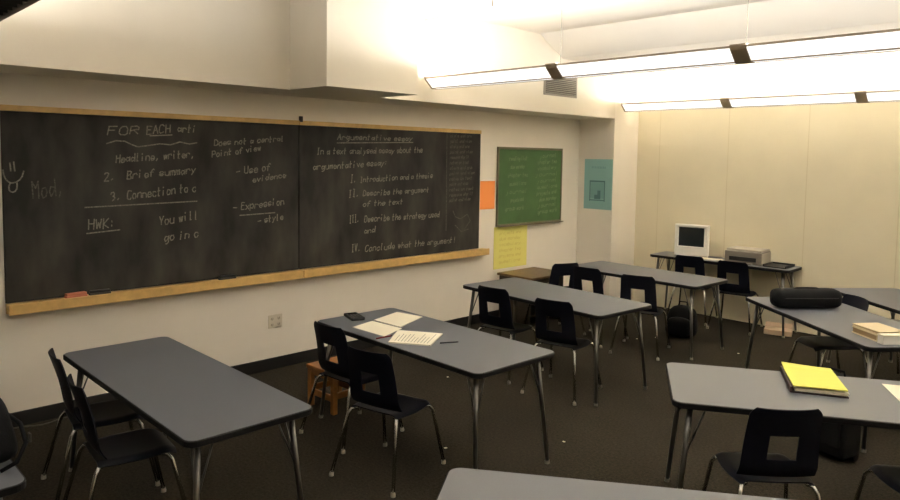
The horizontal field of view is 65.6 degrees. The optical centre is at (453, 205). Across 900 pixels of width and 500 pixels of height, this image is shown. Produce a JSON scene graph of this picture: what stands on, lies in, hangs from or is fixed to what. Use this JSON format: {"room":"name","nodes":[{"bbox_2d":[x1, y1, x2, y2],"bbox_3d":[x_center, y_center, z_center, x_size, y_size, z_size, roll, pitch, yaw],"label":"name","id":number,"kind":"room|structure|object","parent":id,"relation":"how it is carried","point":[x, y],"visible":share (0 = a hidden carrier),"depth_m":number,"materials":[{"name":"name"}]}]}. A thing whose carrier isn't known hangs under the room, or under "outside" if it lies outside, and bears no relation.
{"room":"classroom","nodes":[
{"label":"classroom","id":0,"kind":"room"},
{"bbox_2d":[0,72,579,412],"bbox_3d":[-1.933,-0.350,6.361,11.750,3.800,0.200,-3,6,-44],"label":"wall","id":1,"kind":"structure","parent":0,"point":[229,326],"depth_m":6.44,"materials":[{"name":"white paint"}]},
{"bbox_2d":[0,104,302,315],"bbox_3d":[-2.317,-0.011,5.791,2.420,1.499,0.115,-3,6,-44],"label":"chalkboard","id":2,"kind":"object","parent":1,"relation":"attached to","point":[92,199],"visible":1,"depth_m":5.63,"materials":[{"name":"black stone"}]},
{"bbox_2d":[64,291,87,297],"bbox_3d":[-2.864,0.674,5.301,0.050,0.036,0.150,4,5,40],"label":"eraser","id":3,"kind":"object","parent":2,"relation":"on","point":[81,293],"visible":1,"depth_m":5.28,"materials":[{"name":"red fabric"}]},
{"bbox_2d":[89,288,110,295],"bbox_3d":[-2.743,0.668,5.419,0.150,0.036,0.050,-2,5,-39],"label":"eraser","id":4,"kind":"object","parent":2,"relation":"on","point":[99,291],"visible":1,"depth_m":5.40,"materials":[{"name":"grey fabric"}]},
{"bbox_2d":[5,270,302,315],"bbox_3d":[-2.328,0.697,5.841,2.416,0.079,0.115,-3,6,-44],"label":"chalk tray","id":5,"kind":"object","parent":2,"relation":"on","point":[21,307],"depth_m":5.65,"materials":[{"name":"brown wood"}]},
{"bbox_2d":[218,274,235,279],"bbox_3d":[-1.993,0.628,6.153,0.050,0.036,0.150,5,6,43],"label":"eraser","id":6,"kind":"object","parent":2,"relation":"on","point":[230,276],"visible":1,"depth_m":6.13,"materials":[{"name":"grey fabric"}]},
{"bbox_2d":[10,310,498,426],"bbox_3d":[-2.102,1.508,6.205,10.750,0.110,0.016,-3,6,-44],"label":"baseboard","id":7,"kind":"structure","parent":1,"relation":"attached to","point":[52,411],"depth_m":6.49,"materials":[{"name":"black plastic"}]},
{"bbox_2d":[268,313,281,328],"bbox_3d":[-1.679,1.087,6.588,0.145,0.125,0.010,-3,6,-44],"label":"wall outlet","id":8,"kind":"object","parent":1,"relation":"attached to","point":[274,321],"visible":1,"depth_m":6.58,"materials":[{"name":"beige plastic"}]},
{"bbox_2d":[298,116,489,277],"bbox_3d":[-0.519,-0.128,7.547,2.604,1.540,0.115,-3,6,-44],"label":"chalkboard","id":9,"kind":"object","parent":1,"relation":"attached to","point":[369,193],"visible":0.98,"depth_m":7.37,"materials":[{"name":"black stone"}]},
{"bbox_2d":[299,248,489,277],"bbox_3d":[-0.529,0.601,7.599,2.602,0.079,0.115,-3,6,-44],"label":"chalk tray","id":10,"kind":"object","parent":9,"relation":"on","point":[451,253],"depth_m":7.40,"materials":[{"name":"brown wood"}]},
{"bbox_2d":[480,181,494,209],"bbox_3d":[0.418,-0.132,8.544,0.262,0.345,0.004,-3,6,-44],"label":"paper","id":11,"kind":"object","parent":1,"relation":"attached to","point":[487,188],"visible":1,"depth_m":8.54,"materials":[{"name":"orange paper"}]},
{"bbox_2d":[493,225,526,269],"bbox_3d":[0.731,0.519,8.908,0.640,0.530,0.005,-3,6,-44],"label":"chart paper","id":12,"kind":"object","parent":1,"relation":"attached to","point":[510,243],"visible":1,"depth_m":8.90,"materials":[{"name":"yellow paper"}]},
{"bbox_2d":[495,147,562,226],"bbox_3d":[1.023,-0.258,9.082,1.310,0.996,0.070,-3,6,-44],"label":"chalkboard","id":13,"kind":"object","parent":1,"relation":"attached to","point":[528,180],"visible":1,"depth_m":9.05,"materials":[{"name":"stone"}]},
{"bbox_2d":[0,0,615,119],"bbox_3d":[-1.859,-1.548,5.790,10.750,1.128,0.569,-3,6,-44],"label":"wall","id":14,"kind":"structure","parent":0,"point":[224,45],"depth_m":5.54,"materials":[{"name":"beige paint"}]},
{"bbox_2d":[290,0,418,97],"bbox_3d":[-0.839,-1.547,6.011,0.963,1.128,0.544,-3,6,-44],"label":"soffit","id":15,"kind":"object","parent":14,"relation":"attached to","point":[368,48],"visible":1,"depth_m":5.78,"materials":[{"name":"beige paint"}]},
{"bbox_2d":[543,78,576,97],"bbox_3d":[1.314,-1.458,8.497,0.660,0.250,0.026,-3,6,-44],"label":"air vent","id":16,"kind":"object","parent":14,"relation":"in","point":[560,87],"visible":0.79,"depth_m":8.50,"materials":[{"name":"beige metal"}]},
{"bbox_2d":[3,306,899,499],"bbox_3d":[1.043,1.861,3.437,11.750,0.100,9.000,-3,6,-44],"label":"floor","id":17,"kind":"structure","parent":0,"point":[626,438],"depth_m":5.06,"materials":[{"name":"brown carpet"}]},
{"bbox_2d":[0,459,25,499],"bbox_3d":[-2.549,1.398,3.092,0.770,0.762,1.830,-3,6,-44],"label":"table","id":18,"kind":"object","parent":17,"relation":"on","point":[12,481],"visible":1,"depth_m":2.69,"materials":[{"name":"grey laminate"}]},
{"bbox_2d":[0,398,31,472],"bbox_3d":[-1.949,0.896,2.868,0.510,0.290,0.261,5,6,43],"label":"backpack","id":19,"kind":"object","parent":18,"relation":"on","point":[8,440],"visible":1,"depth_m":2.79,"materials":[{"name":"black fabric"}]},
{"bbox_2d":[13,416,66,428],"bbox_3d":[-3.083,1.617,5.161,0.786,0.010,0.069,-3,5,-41],"label":"cord","id":20,"kind":"object","parent":17,"relation":"on","point":[66,416],"visible":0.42,"depth_m":5.15,"materials":[{"name":"brown plastic"}]},
{"bbox_2d":[41,348,159,499],"bbox_3d":[-2.164,1.278,4.267,0.579,0.842,0.519,-2,5,-37],"label":"chair","id":21,"kind":"object","parent":17,"relation":"on","point":[105,413],"visible":0.88,"depth_m":4.20,"materials":[{"name":"black plastic"}]},
{"bbox_2d":[63,374,185,499],"bbox_3d":[-1.791,1.318,3.794,0.579,0.842,0.519,-2,5,-39],"label":"chair","id":22,"kind":"object","parent":17,"relation":"on","point":[140,444],"visible":1,"depth_m":3.75,"materials":[{"name":"black plastic"}]},
{"bbox_2d":[63,337,311,499],"bbox_3d":[-1.583,1.350,3.979,0.663,0.762,1.865,-3,6,-44],"label":"table","id":23,"kind":"object","parent":17,"relation":"on","point":[197,400],"visible":0.91,"depth_m":3.69,"materials":[{"name":"grey laminate"}]},
{"bbox_2d":[306,356,364,414],"bbox_3d":[-0.948,1.450,5.666,0.360,0.340,0.340,5,6,43],"label":"wooden stool","id":24,"kind":"object","parent":17,"relation":"on","point":[314,368],"visible":0.37,"depth_m":5.58,"materials":[{"name":"orange wood"}]},
{"bbox_2d":[299,321,403,453],"bbox_3d":[-0.738,1.241,5.103,0.519,0.842,0.579,5,6,43],"label":"chair","id":25,"kind":"object","parent":17,"relation":"on","point":[333,336],"visible":0.73,"depth_m":4.93,"materials":[{"name":"black plastic"}]},
{"bbox_2d":[329,346,445,497],"bbox_3d":[-0.412,1.290,4.500,0.519,0.842,0.579,3,5,32],"label":"chair","id":26,"kind":"object","parent":17,"relation":"on","point":[387,401],"visible":1,"depth_m":4.33,"materials":[{"name":"black plastic"}]},
{"bbox_2d":[318,308,553,468],"bbox_3d":[-0.192,1.300,5.004,0.755,0.762,1.750,-3,6,-43],"label":"table","id":27,"kind":"object","parent":17,"relation":"on","point":[477,355],"visible":0.77,"depth_m":4.63,"materials":[{"name":"grey laminate"}]},
{"bbox_2d":[344,312,364,320],"bbox_3d":[-0.774,0.862,5.456,0.110,0.028,0.200,-1,5,-27],"label":"calculator","id":28,"kind":"object","parent":27,"relation":"on","point":[353,316],"visible":1,"depth_m":5.40,"materials":[{"name":"black plastic"}]},
{"bbox_2d":[353,321,401,335],"bbox_3d":[-0.551,0.901,5.144,0.250,0.002,0.420,-3,6,-44],"label":"paper sheet","id":29,"kind":"object","parent":27,"relation":"on","point":[374,327],"visible":1,"depth_m":5.14,"materials":[{"name":"beige paper"}]},
{"bbox_2d":[374,312,421,326],"bbox_3d":[-0.425,0.880,5.421,0.292,0.004,0.406,3,5,28],"label":"paper sheet","id":30,"kind":"object","parent":27,"relation":"on","point":[398,319],"visible":1,"depth_m":5.41,"materials":[{"name":"beige paper"}]},
{"bbox_2d":[388,330,442,345],"bbox_3d":[-0.277,0.921,4.875,0.337,0.008,0.326,2,4,13],"label":"handout","id":31,"kind":"object","parent":27,"relation":"on","point":[401,336],"visible":1,"depth_m":4.86,"materials":[{"name":"beige paper"}]},
{"bbox_2d":[478,285,543,383],"bbox_3d":[0.495,1.154,6.615,0.519,0.842,0.579,4,5,40],"label":"chair","id":32,"kind":"object","parent":17,"relation":"on","point":[505,322],"visible":0.94,"depth_m":6.44,"materials":[{"name":"black plastic"}]},
{"bbox_2d":[497,267,562,324],"bbox_3d":[0.989,1.130,8.728,0.720,0.605,0.560,-3,6,-44],"label":"desk","id":33,"kind":"object","parent":17,"relation":"on","point":[537,274],"visible":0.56,"depth_m":8.53,"materials":[{"name":"brown wood"}]},
{"bbox_2d":[524,263,585,334],"bbox_3d":[1.190,1.053,8.188,0.519,0.842,0.579,-1,4,-23],"label":"chair","id":34,"kind":"object","parent":17,"relation":"on","point":[564,269],"visible":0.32,"depth_m":7.95,"materials":[{"name":"black plastic"}]},
{"bbox_2d":[463,277,651,406],"bbox_3d":[0.915,1.206,6.570,0.770,0.762,1.710,-3,5,-40],"label":"table","id":35,"kind":"object","parent":17,"relation":"on","point":[596,306],"visible":0.89,"depth_m":6.30,"materials":[{"name":"grey laminate"}]},
{"bbox_2d":[520,298,601,405],"bbox_3d":[0.959,1.198,6.099,0.519,0.842,0.579,4,5,34],"label":"chair","id":36,"kind":"object","parent":17,"relation":"on","point":[567,338],"visible":1,"depth_m":5.92,"materials":[{"name":"black plastic"}]},
{"bbox_2d":[573,266,628,347],"bbox_3d":[1.611,1.083,7.860,0.519,0.842,0.579,5,6,44],"label":"chair","id":37,"kind":"object","parent":17,"relation":"on","point":[580,273],"visible":0.42,"depth_m":7.64,"materials":[{"name":"black plastic"}]},
{"bbox_2d":[436,468,790,499],"bbox_3d":[0.812,1.503,2.370,1.830,0.762,0.760,2,4,10],"label":"table","id":38,"kind":"object","parent":17,"relation":"on","point":[459,483],"visible":1,"depth_m":2.69,"materials":[{"name":"grey laminate"}]},
{"bbox_2d":[609,274,669,360],"bbox_3d":[1.999,1.121,7.415,0.519,0.842,0.579,3,5,28],"label":"chair","id":39,"kind":"object","parent":17,"relation":"on","point":[628,282],"visible":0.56,"depth_m":7.21,"materials":[{"name":"black plastic"}]},
{"bbox_2d":[578,261,727,359],"bbox_3d":[2.139,1.130,7.911,0.717,0.762,1.680,-3,5,-42],"label":"table","id":40,"kind":"object","parent":17,"relation":"on","point":[694,282],"visible":0.73,"depth_m":7.55,"materials":[{"name":"grey laminate"}]},
{"bbox_2d":[665,301,697,337],"bbox_3d":[2.617,1.306,8.017,0.351,0.407,0.295,3,5,31],"label":"backpack","id":41,"kind":"object","parent":17,"relation":"on","point":[678,317],"visible":0.82,"depth_m":7.93,"materials":[{"name":"black fabric"}]},
{"bbox_2d":[666,255,717,325],"bbox_3d":[3.065,1.030,8.932,0.519,0.842,0.579,4,5,34],"label":"chair","id":42,"kind":"object","parent":17,"relation":"on","point":[681,261],"visible":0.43,"depth_m":8.72,"materials":[{"name":"black plastic"}]},
{"bbox_2d":[650,251,801,337],"bbox_3d":[3.360,1.073,8.776,1.760,0.792,0.480,5,6,44],"label":"table","id":43,"kind":"object","parent":17,"relation":"on","point":[668,255],"visible":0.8,"depth_m":8.34,"materials":[{"name":"grey laminate"}]},
{"bbox_2d":[674,223,709,256],"bbox_3d":[3.109,0.443,9.004,0.420,0.425,0.330,4,5,34],"label":"desktop computer","id":44,"kind":"object","parent":43,"relation":"on","point":[690,239],"visible":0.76,"depth_m":8.86,"materials":[{"name":"white plastic"}]},
{"bbox_2d":[702,257,721,261],"bbox_3d":[3.192,0.666,8.675,0.280,0.025,0.120,5,6,44],"label":"keyboard","id":45,"kind":"object","parent":43,"relation":"on","point":[704,258],"visible":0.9,"depth_m":8.62,"materials":[{"name":"white plastic"}]},
{"bbox_2d":[725,246,770,265],"bbox_3d":[3.580,0.609,8.525,0.444,0.176,0.410,5,6,43],"label":"printer","id":46,"kind":"object","parent":43,"relation":"on","point":[749,255],"visible":0.83,"depth_m":8.44,"materials":[{"name":"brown plastic"}]},
{"bbox_2d":[763,261,794,268],"bbox_3d":[3.863,0.704,8.284,0.260,0.030,0.300,5,6,44],"label":"tray","id":47,"kind":"object","parent":43,"relation":"on","point":[772,264],"visible":1,"depth_m":8.29,"materials":[{"name":"black plastic"}]},
{"bbox_2d":[706,260,762,334],"bbox_3d":[3.449,1.066,8.512,0.519,0.842,0.579,4,5,37],"label":"chair","id":48,"kind":"object","parent":17,"relation":"on","point":[723,267],"visible":0.93,"depth_m":8.34,"materials":[{"name":"black plastic"}]},
{"bbox_2d":[702,407,822,499],"bbox_3d":[1.622,1.383,3.642,0.519,0.842,0.579,1,4,2],"label":"chair","id":49,"kind":"object","parent":17,"relation":"on","point":[754,463],"visible":1,"depth_m":3.45,"materials":[{"name":"black plastic"}]},
{"bbox_2d":[764,321,792,336],"bbox_3d":[3.846,1.456,8.264,0.300,0.113,0.211,3,5,28],"label":"cardboard box","id":50,"kind":"object","parent":17,"relation":"on","point":[772,328],"visible":1,"depth_m":8.24,"materials":[{"name":"beige cardboard"}]},
{"bbox_2d":[664,362,899,488],"bbox_3d":[2.130,1.418,3.856,1.830,0.762,0.758,2,4,14],"label":"table","id":51,"kind":"object","parent":17,"relation":"on","point":[732,390],"visible":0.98,"depth_m":3.79,"materials":[{"name":"grey laminate"}]},
{"bbox_2d":[780,366,848,398],"bbox_3d":[2.067,1.008,4.018,0.292,0.032,0.420,2,4,18],"label":"book","id":52,"kind":"object","parent":51,"relation":"on","point":[804,390],"visible":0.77,"depth_m":3.84,"materials":[{"name":"black"}]},
{"bbox_2d":[781,362,847,391],"bbox_3d":[2.067,0.977,4.016,0.270,0.020,0.421,2,4,17],"label":"pad","id":53,"kind":"object","parent":52,"relation":"on","point":[799,375],"visible":1,"depth_m":4.00,"materials":[{"name":"yellow paper"}]},
{"bbox_2d":[882,384,899,400],"bbox_3d":[2.555,1.043,3.847,0.255,0.002,0.322,2,4,16],"label":"paper sheet","id":54,"kind":"object","parent":51,"relation":"on","point":[894,389],"visible":1,"depth_m":3.94,"materials":[{"name":"beige paper"}]},
{"bbox_2d":[745,297,899,452],"bbox_3d":[3.185,1.300,5.758,0.785,0.762,1.756,1,4,-5],"label":"table","id":55,"kind":"object","parent":17,"relation":"on","point":[837,322],"visible":0.65,"depth_m":5.66,"materials":[{"name":"grey laminate"}]},
{"bbox_2d":[770,287,841,307],"bbox_3d":[3.087,0.800,6.113,0.620,0.182,0.205,1,4,-5],"label":"case","id":56,"kind":"object","parent":55,"relation":"on","point":[797,297],"visible":1,"depth_m":6.03,"materials":[{"name":"black fabric"}]},
{"bbox_2d":[852,326,877,341],"bbox_3d":[3.119,0.937,5.123,0.220,0.050,0.280,1,4,-5],"label":"book","id":57,"kind":"object","parent":55,"relation":"on","point":[872,336],"visible":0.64,"depth_m":5.10,"materials":[{"name":"beige paper"}]},
{"bbox_2d":[853,323,899,333],"bbox_3d":[3.119,0.900,5.120,0.210,0.022,0.275,0,4,-8],"label":"book","id":58,"kind":"object","parent":57,"relation":"on","point":[875,328],"visible":0.95,"depth_m":5.11,"materials":[{"name":"beige paper"}]},
{"bbox_2d":[877,333,899,344],"bbox_3d":[3.114,0.941,4.937,0.204,0.068,0.064,1,4,-5],"label":"book","id":59,"kind":"object","parent":55,"relation":"on","point":[883,338],"visible":1,"depth_m":4.91,"materials":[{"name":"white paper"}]},
{"bbox_2d":[788,294,868,372],"bbox_3d":[3.364,1.227,6.229,0.579,0.842,0.519,1,4,-5],"label":"chair","id":60,"kind":"object","parent":17,"relation":"on","point":[818,343],"visible":0.52,"depth_m":6.22,"materials":[{"name":"black plastic"}]},
{"bbox_2d":[819,367,860,461],"bbox_3d":[2.630,1.428,4.821,0.215,0.618,0.280,-1,5,-27],"label":"bag","id":61,"kind":"object","parent":17,"relation":"on","point":[839,441],"visible":0.45,"depth_m":4.72,"materials":[{"name":"black fabric"}]},
{"bbox_2d":[826,288,899,362],"bbox_3d":[4.219,1.281,6.253,0.740,0.762,1.800,1,4,-4],"label":"table","id":62,"kind":"object","parent":17,"relation":"on","point":[888,299],"visible":0.57,"depth_m":6.77,"materials":[{"name":"grey laminate"}]},
{"bbox_2d":[854,464,899,499],"bbox_3d":[2.384,1.405,3.507,0.519,0.842,0.579,1,4,3],"label":"chair","id":63,"kind":"object","parent":17,"relation":"on","point":[888,474],"visible":1,"depth_m":3.63,"materials":[{"name":"black plastic"}]},
{"bbox_2d":[872,318,899,373],"bbox_3d":[4.313,1.380,6.916,0.360,0.471,0.360,-3,6,-44],"label":"stool","id":64,"kind":"object","parent":17,"relation":"on","point":[888,318],"visible":0.08,"depth_m":6.76,"materials":[{"name":"black plastic"}]},
{"bbox_2d":[576,74,639,299],"bbox_3d":[2.176,-0.482,9.845,0.600,3.700,0.569,-3,6,-44],"label":"wall pier","id":65,"kind":"object","parent":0,"point":[602,235],"visible":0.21,"depth_m":9.65,"materials":[{"name":"white paint"}]},
{"bbox_2d":[584,159,612,209],"bbox_3d":[1.991,-0.298,9.609,0.005,0.690,0.455,-3,6,-44],"label":"poster","id":66,"kind":"object","parent":65,"relation":"attached to","point":[598,176],"visible":1,"depth_m":9.60,"materials":[{"name":"teal paper"}]},
{"bbox_2d":[589,180,604,201],"bbox_3d":[1.981,-0.206,9.621,0.001,0.286,0.250,-3,6,-44],"label":"picture","id":67,"kind":"object","parent":66,"relation":"attached to","point":[596,187],"depth_m":9.62,"materials":[{"name":"teal paper"}]},
{"bbox_2d":[419,0,899,75],"bbox_3d":[1.170,-1.719,3.111,11.550,0.710,8.800,-3,6,-44],"label":"ceiling","id":68,"kind":"structure","parent":0,"point":[591,29],"depth_m":6.89,"materials":[{"name":"paint"}]},
{"bbox_2d":[0,0,39,20],"bbox_3d":[-0.412,-1.205,1.601,0.200,0.730,7.000,-3,6,-44],"label":"pendant light","id":69,"kind":"object","parent":68,"relation":"hanging from","point":[8,8],"visible":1,"depth_m":3.55,"materials":[{"name":"brown"}]},
{"bbox_2d":[424,0,899,89],"bbox_3d":[2.461,-1.312,4.182,0.270,0.792,7.560,-3,6,-44],"label":"pendant light","id":70,"kind":"object","parent":68,"relation":"hanging from","point":[880,41],"visible":1,"depth_m":4.87,"materials":[{"name":"white"}]},
{"bbox_2d":[621,64,899,111],"bbox_3d":[4.802,-1.305,6.798,0.270,0.542,7.110,-3,6,-44],"label":"pendant light","id":71,"kind":"object","parent":68,"relation":"hanging from","point":[890,95],"visible":0.96,"depth_m":7.91,"materials":[{"name":"white"}]},
{"bbox_2d":[632,55,899,335],"bbox_3d":[5.271,-0.299,7.262,0.200,3.800,9.000,-3,6,-44],"label":"wall","id":72,"kind":"structure","parent":0,"point":[817,187],"depth_m":8.48,"materials":[{"name":"beige paint"}]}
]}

